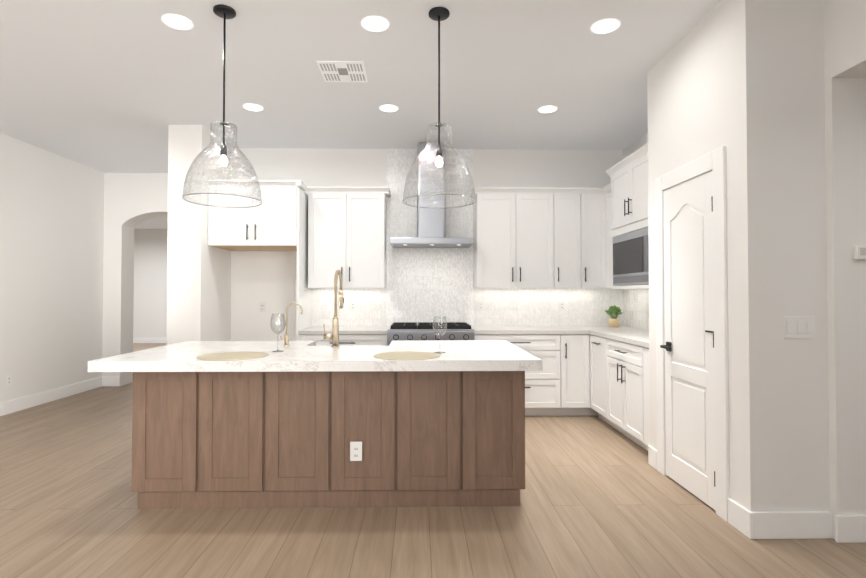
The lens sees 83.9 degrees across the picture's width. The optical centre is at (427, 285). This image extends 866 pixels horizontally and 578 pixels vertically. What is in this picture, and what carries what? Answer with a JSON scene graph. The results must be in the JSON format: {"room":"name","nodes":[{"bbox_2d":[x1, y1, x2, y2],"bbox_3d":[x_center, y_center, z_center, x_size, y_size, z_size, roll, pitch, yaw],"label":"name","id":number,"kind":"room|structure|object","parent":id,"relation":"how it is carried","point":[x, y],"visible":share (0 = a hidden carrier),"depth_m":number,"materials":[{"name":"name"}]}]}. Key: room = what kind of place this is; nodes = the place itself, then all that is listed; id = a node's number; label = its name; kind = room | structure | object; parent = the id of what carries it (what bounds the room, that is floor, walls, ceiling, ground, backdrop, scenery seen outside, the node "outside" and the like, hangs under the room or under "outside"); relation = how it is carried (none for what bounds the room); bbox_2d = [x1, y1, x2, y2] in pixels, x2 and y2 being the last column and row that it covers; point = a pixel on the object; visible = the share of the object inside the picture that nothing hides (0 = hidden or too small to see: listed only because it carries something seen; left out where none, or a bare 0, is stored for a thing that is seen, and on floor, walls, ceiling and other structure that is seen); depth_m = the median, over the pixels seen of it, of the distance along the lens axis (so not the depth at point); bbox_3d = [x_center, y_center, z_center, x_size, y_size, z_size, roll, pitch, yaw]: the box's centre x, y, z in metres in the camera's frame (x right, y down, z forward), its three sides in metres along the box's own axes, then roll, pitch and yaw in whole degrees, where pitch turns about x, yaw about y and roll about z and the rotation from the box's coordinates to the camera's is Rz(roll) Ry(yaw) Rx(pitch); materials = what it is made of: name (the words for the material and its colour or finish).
{"room":"kitchen","nodes":[
{"label":"kitchen","id":0,"kind":"room"},
{"bbox_2d":[0,133,103,402],"bbox_3d":[-4.540,-0.174,1.983,0.150,3.000,10.170,0,-1,-1],"label":"wall","id":1,"kind":"structure","parent":0,"point":[51,259],"depth_m":5.75,"materials":[{"name":"white paint"}]},
{"bbox_2d":[6,374,11,385],"bbox_3d":[-4.517,1.018,5.205,0.008,0.116,0.072,0,-1,-1],"label":"outlet","id":2,"kind":"object","parent":1,"relation":"attached to","point":[8,380],"visible":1,"depth_m":5.20,"materials":[{"name":"white plastic"}]},
{"bbox_2d":[102,173,167,385],"bbox_3d":[-3.597,-0.094,6.934,1.906,3.000,0.300,0,-1,-1],"label":"wall","id":3,"kind":"structure","parent":0,"point":[132,201],"depth_m":6.79,"materials":[{"name":"white paint"}]},
{"bbox_2d":[133,229,167,337],"bbox_3d":[-5.661,0.000,12.753,9.000,3.000,0.150,0,-1,-1],"label":"wall","id":4,"kind":"structure","parent":0,"point":[150,288],"depth_m":12.64,"materials":[{"name":"white paint"}]},
{"bbox_2d":[167,125,231,344],"bbox_3d":[-2.459,-0.110,5.971,0.336,3.000,2.264,0,-1,-1],"label":"wall","id":5,"kind":"structure","parent":0,"point":[198,288],"depth_m":4.86,"materials":[{"name":"white paint"}]},
{"bbox_2d":[0,0,721,228],"bbox_3d":[-2.927,-1.650,5.050,14.200,0.050,16.200,0,-1,-1],"label":"ceiling","id":6,"kind":"structure","parent":0,"point":[112,86],"depth_m":3.73,"materials":[{"name":"white paint"}]},
{"bbox_2d":[161,14,193,29],"bbox_3d":[-1.566,-1.655,3.026,0.180,0.005,0.180,0,-1,-1],"label":"recessed light","id":7,"kind":"object","parent":6,"relation":"in","point":[176,21],"visible":1,"depth_m":3.02,"materials":[{"name":"white"}]},
{"bbox_2d":[182,4,262,207],"bbox_3d":[-1.219,-1.083,2.894,0.446,1.154,0.446,0,-1,-1],"label":"pendant light","id":8,"kind":"object","parent":6,"relation":"hanging from","point":[225,12],"visible":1,"depth_m":2.89,"materials":[{"name":"clear glass"}]},
{"bbox_2d":[243,103,263,110],"bbox_3d":[-1.590,-1.633,4.409,0.180,0.005,0.180,0,-1,-1],"label":"recessed light","id":9,"kind":"object","parent":6,"relation":"in","point":[252,107],"visible":1,"depth_m":4.41,"materials":[{"name":"white"}]},
{"bbox_2d":[316,61,367,81],"bbox_3d":[-0.644,-1.643,3.704,0.344,0.008,0.344,0,-1,-1],"label":"ceiling vent","id":10,"kind":"object","parent":6,"relation":"in","point":[343,71],"visible":1,"depth_m":3.69,"materials":[{"name":"white metal"}]},
{"bbox_2d":[361,16,389,31],"bbox_3d":[-0.327,-1.655,3.047,0.180,0.005,0.180,0,-1,-1],"label":"recessed light","id":11,"kind":"object","parent":6,"relation":"in","point":[375,23],"visible":1,"depth_m":3.04,"materials":[{"name":"white"}]},
{"bbox_2d":[379,104,398,111],"bbox_3d":[-0.351,-1.632,4.430,0.180,0.005,0.180,0,-1,-1],"label":"recessed light","id":12,"kind":"object","parent":6,"relation":"in","point":[388,108],"visible":1,"depth_m":4.43,"materials":[{"name":"white"}]},
{"bbox_2d":[402,7,475,208],"bbox_3d":[0.073,-1.082,2.916,0.446,1.154,0.446,0,-1,-1],"label":"pendant light","id":13,"kind":"object","parent":6,"relation":"hanging from","point":[438,14],"visible":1,"depth_m":2.91,"materials":[{"name":"clear glass"}]},
{"bbox_2d":[538,105,557,112],"bbox_3d":[1.114,-1.632,4.455,0.180,0.005,0.180,0,-1,-1],"label":"recessed light","id":14,"kind":"object","parent":6,"relation":"in","point":[547,109],"visible":1,"depth_m":4.46,"materials":[{"name":"white"}]},
{"bbox_2d":[591,18,620,33],"bbox_3d":[1.137,-1.654,3.073,0.180,0.005,0.180,0,-1,-1],"label":"recessed light","id":15,"kind":"object","parent":6,"relation":"in","point":[606,26],"visible":1,"depth_m":3.07,"materials":[{"name":"white"}]},
{"bbox_2d":[231,148,622,340],"bbox_3d":[0.092,-0.114,5.728,4.758,3.000,0.160,0,-1,-1],"label":"wall","id":16,"kind":"structure","parent":0,"point":[426,284],"depth_m":5.65,"materials":[{"name":"white paint"}]},
{"bbox_2d":[207,180,311,340],"bbox_3d":[-1.794,0.144,5.286,0.967,2.470,0.666,0,-1,-1],"label":"upper cabinet","id":17,"kind":"object","parent":16,"relation":"attached to","point":[277,220],"visible":0.73,"depth_m":5.01,"materials":[{"name":"white wood"}]},
{"bbox_2d":[259,302,265,311],"bbox_3d":[-1.917,0.248,5.613,0.072,0.116,0.008,0,-1,-1],"label":"outlet","id":18,"kind":"object","parent":16,"relation":"attached to","point":[262,306],"visible":1,"depth_m":5.61,"materials":[{"name":"white plastic"}]},
{"bbox_2d":[307,186,390,287],"bbox_3d":[-0.866,-0.533,5.453,0.890,1.110,0.386,0,-1,-1],"label":"upper cabinet","id":19,"kind":"object","parent":16,"relation":"attached to","point":[347,231],"visible":0.85,"depth_m":5.30,"materials":[{"name":"white wood"}]},
{"bbox_2d":[350,301,355,310],"bbox_3d":[-0.863,0.234,5.621,0.072,0.116,0.008,0,-1,-1],"label":"outlet","id":20,"kind":"object","parent":16,"relation":"attached to","point":[352,305],"visible":1,"depth_m":5.62,"materials":[{"name":"white plastic"}]},
{"bbox_2d":[390,142,473,247],"bbox_3d":[0.050,-1.030,5.415,0.902,1.174,0.488,0,-1,-1],"label":"range hood","id":21,"kind":"object","parent":16,"relation":"attached to","point":[431,228],"visible":0.9,"depth_m":5.38,"materials":[{"name":"silver metal"}]},
{"bbox_2d":[478,301,483,310],"bbox_3d":[0.628,0.234,5.647,0.072,0.116,0.008,0,-1,-1],"label":"outlet","id":22,"kind":"object","parent":16,"relation":"attached to","point":[480,305],"visible":1,"depth_m":5.64,"materials":[{"name":"white plastic"}]},
{"bbox_2d":[473,187,560,286],"bbox_3d":[1.001,-0.539,5.504,0.908,1.098,0.348,0,-1,-1],"label":"upper cabinet","id":23,"kind":"object","parent":16,"relation":"attached to","point":[560,237],"depth_m":5.34,"materials":[{"name":"white wood"}]},
{"bbox_2d":[559,301,564,310],"bbox_3d":[1.584,0.234,5.663,0.072,0.116,0.008,0,-1,-1],"label":"outlet","id":24,"kind":"object","parent":16,"relation":"attached to","point":[561,305],"visible":1,"depth_m":5.66,"materials":[{"name":"white plastic"}]},
{"bbox_2d":[561,187,576,286],"bbox_3d":[1.549,-0.539,5.514,0.413,1.098,0.348,0,-1,-1],"label":"upper cabinet","id":25,"kind":"object","parent":16,"relation":"attached to","point":[568,194],"depth_m":5.35,"materials":[{"name":"white wood"}]},
{"bbox_2d":[577,187,600,286],"bbox_3d":[1.823,-0.539,5.492,0.346,1.098,0.401,0,-1,-1],"label":"upper cabinet","id":26,"kind":"object","parent":16,"relation":"attached to","point":[588,198],"depth_m":5.35,"materials":[{"name":"white wood"}]},
{"bbox_2d":[0,343,865,577],"bbox_3d":[-2.927,1.400,5.001,14.200,0.050,16.200,0,-1,-1],"label":"floor","id":27,"kind":"structure","parent":0,"point":[600,498],"depth_m":2.66,"materials":[{"name":"brown wood"}]},
{"bbox_2d":[131,372,524,508],"bbox_3d":[-0.596,0.922,3.389,2.369,0.853,0.980,0,-1,-1],"label":"kitchen island","id":28,"kind":"object","parent":27,"relation":"on","point":[302,424],"depth_m":2.92,"materials":[{"name":"brown wood"}]},
{"bbox_2d":[88,340,542,371],"bbox_3d":[-0.635,0.464,3.327,2.576,0.061,1.180,0,-1,-1],"label":"island countertop","id":29,"kind":"structure","parent":28,"relation":"on","point":[460,355],"depth_m":2.83,"materials":[{"name":"white stone"}]},
{"bbox_2d":[196,351,268,360],"bbox_3d":[-1.183,0.426,2.946,0.410,0.004,0.410,0,-1,-1],"label":"placemat","id":30,"kind":"object","parent":29,"relation":"on","point":[224,356],"visible":1,"depth_m":2.90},
{"bbox_2d":[270,313,285,351],"bbox_3d":[-0.984,0.306,3.182,0.098,0.250,0.098,0,-1,-1],"label":"wine glass","id":31,"kind":"object","parent":29,"relation":"on","point":[283,328],"visible":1,"depth_m":3.18,"materials":[{"name":"clear glass"}]},
{"bbox_2d":[280,303,302,346],"bbox_3d":[-0.986,0.279,3.502,0.165,0.316,0.048,0,-1,-1],"label":"filter faucet","id":32,"kind":"object","parent":29,"relation":"on","point":[286,340],"visible":1,"depth_m":3.50,"materials":[{"name":"gold metal"}]},
{"bbox_2d":[323,270,343,347],"bbox_3d":[-0.682,0.158,3.524,0.119,0.558,0.217,0,-1,-1],"label":"kitchen faucet","id":33,"kind":"object","parent":29,"relation":"on","point":[334,336],"visible":1,"depth_m":3.44,"materials":[{"name":"gold metal"}]},
{"bbox_2d":[374,351,439,359],"bbox_3d":[-0.122,0.426,2.964,0.410,0.004,0.410,0,-1,-1],"label":"placemat","id":34,"kind":"object","parent":29,"relation":"on","point":[407,355],"visible":1,"depth_m":2.94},
{"bbox_2d":[433,316,446,352],"bbox_3d":[0.083,0.313,3.116,0.094,0.235,0.094,0,-1,-1],"label":"wine glass","id":35,"kind":"object","parent":29,"relation":"on","point":[434,328],"visible":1,"depth_m":3.11,"materials":[{"name":"clear glass"}]},
{"bbox_2d":[298,326,389,345],"bbox_3d":[-0.877,0.922,5.284,0.920,0.914,0.656,0,-1,-1],"label":"base cabinet","id":36,"kind":"object","parent":27,"relation":"on","point":[362,335],"visible":0.29,"depth_m":5.00,"materials":[{"name":"white wood"}]},
{"bbox_2d":[387,322,474,345],"bbox_3d":[0.035,0.898,5.260,0.899,0.962,0.737,0,-1,-1],"label":"range","id":37,"kind":"object","parent":27,"relation":"on","point":[396,331],"visible":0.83,"depth_m":4.97,"materials":[{"name":"silver metal"}]},
{"bbox_2d":[475,338,558,415],"bbox_3d":[0.967,0.943,5.334,0.963,0.874,0.619,0,-1,-1],"label":"base cabinet","id":38,"kind":"object","parent":27,"relation":"on","point":[541,387],"depth_m":5.03,"materials":[{"name":"white wood"}]},
{"bbox_2d":[559,350,586,415],"bbox_3d":[1.554,0.943,5.315,0.328,0.874,0.678,0,-1,-1],"label":"base cabinet","id":39,"kind":"object","parent":27,"relation":"on","point":[572,363],"depth_m":5.04,"materials":[{"name":"white wood"}]},
{"bbox_2d":[587,350,606,422],"bbox_3d":[1.987,0.934,4.799,0.677,0.874,0.529,0,-1,-1],"label":"base cabinet","id":40,"kind":"object","parent":27,"relation":"on","point":[602,372],"depth_m":4.88,"materials":[{"name":"white wood"}]},
{"bbox_2d":[607,350,638,444],"bbox_3d":[2.026,0.926,4.252,0.618,0.874,0.801,0,-1,-1],"label":"base cabinet","id":41,"kind":"object","parent":27,"relation":"on","point":[622,392],"depth_m":4.23,"materials":[{"name":"white wood"}]},
{"bbox_2d":[471,326,648,349],"bbox_3d":[1.412,0.475,4.670,1.830,0.040,1.978,0,-1,-1],"label":"countertop","id":42,"kind":"structure","parent":41,"relation":"on","point":[523,337],"depth_m":5.03,"materials":[{"name":"white stone"}]},
{"bbox_2d":[605,305,623,326],"bbox_3d":[2.142,0.344,5.499,0.195,0.250,0.239,0,-1,-1],"label":"potted plant","id":43,"kind":"object","parent":42,"relation":"on","point":[614,310],"visible":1,"depth_m":5.48,"materials":[{"name":"green plant"}]},
{"bbox_2d":[635,350,649,450],"bbox_3d":[2.033,0.918,3.797,0.618,0.874,0.225,0,-1,-1],"label":"base cabinet","id":44,"kind":"object","parent":27,"relation":"on","point":[642,375],"depth_m":3.84,"materials":[{"name":"white wood"}]},
{"bbox_2d":[623,133,648,329],"bbox_3d":[2.409,-0.130,4.702,0.160,3.000,1.991,0,-1,-1],"label":"wall","id":45,"kind":"structure","parent":0,"point":[636,308],"depth_m":5.34,"materials":[{"name":"white paint"}]},
{"bbox_2d":[601,184,608,286],"bbox_3d":[2.133,-0.543,5.213,0.394,1.098,0.312,0,-1,-1],"label":"upper cabinet","id":46,"kind":"object","parent":45,"relation":"attached to","point":[604,190],"depth_m":5.34,"materials":[{"name":"white wood"}]},
{"bbox_2d":[609,143,647,238],"bbox_3d":[2.140,-0.879,4.617,0.398,0.716,0.924,0,-1,-1],"label":"upper cabinet","id":47,"kind":"object","parent":45,"relation":"attached to","point":[628,187],"depth_m":4.62,"materials":[{"name":"white wood"}]},
{"bbox_2d":[609,227,648,286],"bbox_3d":[2.143,-0.300,4.608,0.396,0.578,0.924,0,-1,-1],"label":"microwave","id":48,"kind":"object","parent":45,"relation":"attached to","point":[628,254],"depth_m":4.62,"materials":[{"name":"silver metal"}]},
{"bbox_2d":[647,0,829,511],"bbox_3d":[2.037,-0.155,3.143,0.658,3.000,1.115,0,-1,-1],"label":"wall","id":49,"kind":"structure","parent":0,"point":[743,81],"depth_m":2.60,"materials":[{"name":"white paint"}]},
{"bbox_2d":[0,338,865,542],"bbox_3d":[-2.849,1.302,4.804,14.050,0.140,15.800,0,-1,-1],"label":"baseboard","id":50,"kind":"structure","parent":49,"relation":"attached to","point":[789,525],"depth_m":2.55,"materials":[{"name":"white paint"}]},
{"bbox_2d":[660,171,715,510],"bbox_3d":[1.692,0.324,3.146,0.104,2.018,0.590,0,-1,-1],"label":"pantry door","id":51,"kind":"structure","parent":49,"relation":"in","point":[688,346],"depth_m":3.12,"materials":[{"name":"white paint"}]},
{"bbox_2d":[655,146,728,521],"bbox_3d":[1.758,0.275,3.150,0.136,2.140,0.806,0,-1,-1],"label":"door frame","id":52,"kind":"structure","parent":49,"relation":"attached to","point":[714,162],"depth_m":2.82,"materials":[{"name":"white paint"}]},
{"bbox_2d":[784,316,814,337],"bbox_3d":[1.989,0.221,2.573,0.165,0.118,0.008,0,-1,-1],"label":"switch plate","id":53,"kind":"object","parent":49,"relation":"attached to","point":[799,326],"visible":1,"depth_m":2.57,"materials":[{"name":"white plastic"}]},
{"bbox_2d":[823,0,865,539],"bbox_3d":[3.228,-0.208,-0.144,2.070,3.000,5.650,0,-1,-1],"label":"wall","id":54,"kind":"structure","parent":0,"point":[845,73],"depth_m":2.54,"materials":[{"name":"white paint"}]},
{"bbox_2d":[854,246,865,258],"bbox_3d":[2.302,-0.175,2.534,0.100,0.070,0.022,0,-1,-1],"label":"thermostat","id":55,"kind":"object","parent":54,"relation":"attached to","point":[859,252],"visible":1,"depth_m":2.52,"materials":[{"name":"white plastic"}]}
]}

